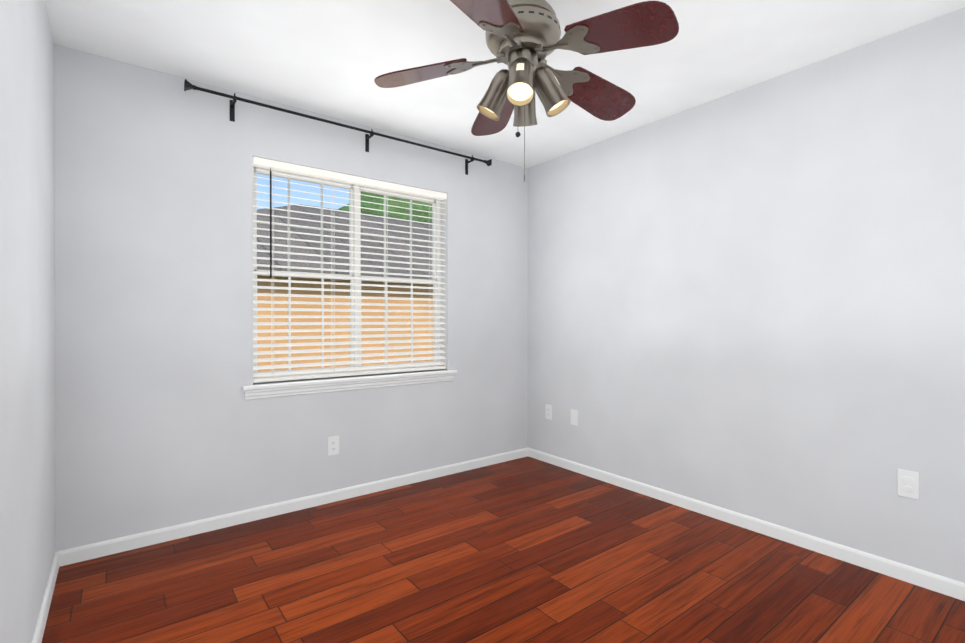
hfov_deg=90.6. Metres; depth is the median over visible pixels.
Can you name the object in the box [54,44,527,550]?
wall
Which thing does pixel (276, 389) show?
window sill
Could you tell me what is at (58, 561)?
baseboard
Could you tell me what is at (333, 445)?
electrical outlet
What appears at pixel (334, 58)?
ceiling
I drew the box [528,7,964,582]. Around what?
wall
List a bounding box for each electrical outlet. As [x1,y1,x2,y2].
[328,436,338,455]
[545,404,551,419]
[571,409,577,425]
[897,469,918,499]
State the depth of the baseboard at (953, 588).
2.49 m
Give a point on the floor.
(527, 549)
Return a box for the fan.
[374,0,678,181]
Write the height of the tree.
11.092 m
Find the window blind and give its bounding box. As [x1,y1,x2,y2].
[253,157,446,382]
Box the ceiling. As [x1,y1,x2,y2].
[44,0,964,167]
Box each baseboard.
[32,550,63,642]
[64,448,527,565]
[528,448,964,600]
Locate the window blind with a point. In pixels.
(272, 165)
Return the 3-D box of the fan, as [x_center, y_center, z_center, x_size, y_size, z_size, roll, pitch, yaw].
[0.184,-0.910,1.826,1.080,0.764,1.098,0,0,-37]
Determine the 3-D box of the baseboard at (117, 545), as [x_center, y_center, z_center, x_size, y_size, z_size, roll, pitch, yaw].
[-0.802,1.108,3.141,2.940,0.070,0.013,0,0,-37]
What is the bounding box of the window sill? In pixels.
[242,369,456,399]
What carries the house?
on the ground
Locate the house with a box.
[257,204,432,371]
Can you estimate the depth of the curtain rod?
2.91 m
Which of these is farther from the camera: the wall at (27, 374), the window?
the window
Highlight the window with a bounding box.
[253,166,440,378]
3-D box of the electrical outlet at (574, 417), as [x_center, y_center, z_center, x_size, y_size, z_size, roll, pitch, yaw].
[0.699,0.732,3.641,0.006,0.118,0.072,0,0,-37]
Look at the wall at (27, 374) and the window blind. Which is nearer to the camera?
the wall at (27, 374)
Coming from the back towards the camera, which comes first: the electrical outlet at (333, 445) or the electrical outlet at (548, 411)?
the electrical outlet at (548, 411)
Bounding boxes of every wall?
[0,0,55,642]
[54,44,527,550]
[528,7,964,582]
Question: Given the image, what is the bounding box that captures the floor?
[42,456,964,642]
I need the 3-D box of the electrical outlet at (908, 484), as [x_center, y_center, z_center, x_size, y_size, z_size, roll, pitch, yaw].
[1.874,0.717,2.104,0.010,0.118,0.072,0,0,-37]
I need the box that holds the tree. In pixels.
[338,192,431,222]
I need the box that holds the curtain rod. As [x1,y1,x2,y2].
[184,79,491,174]

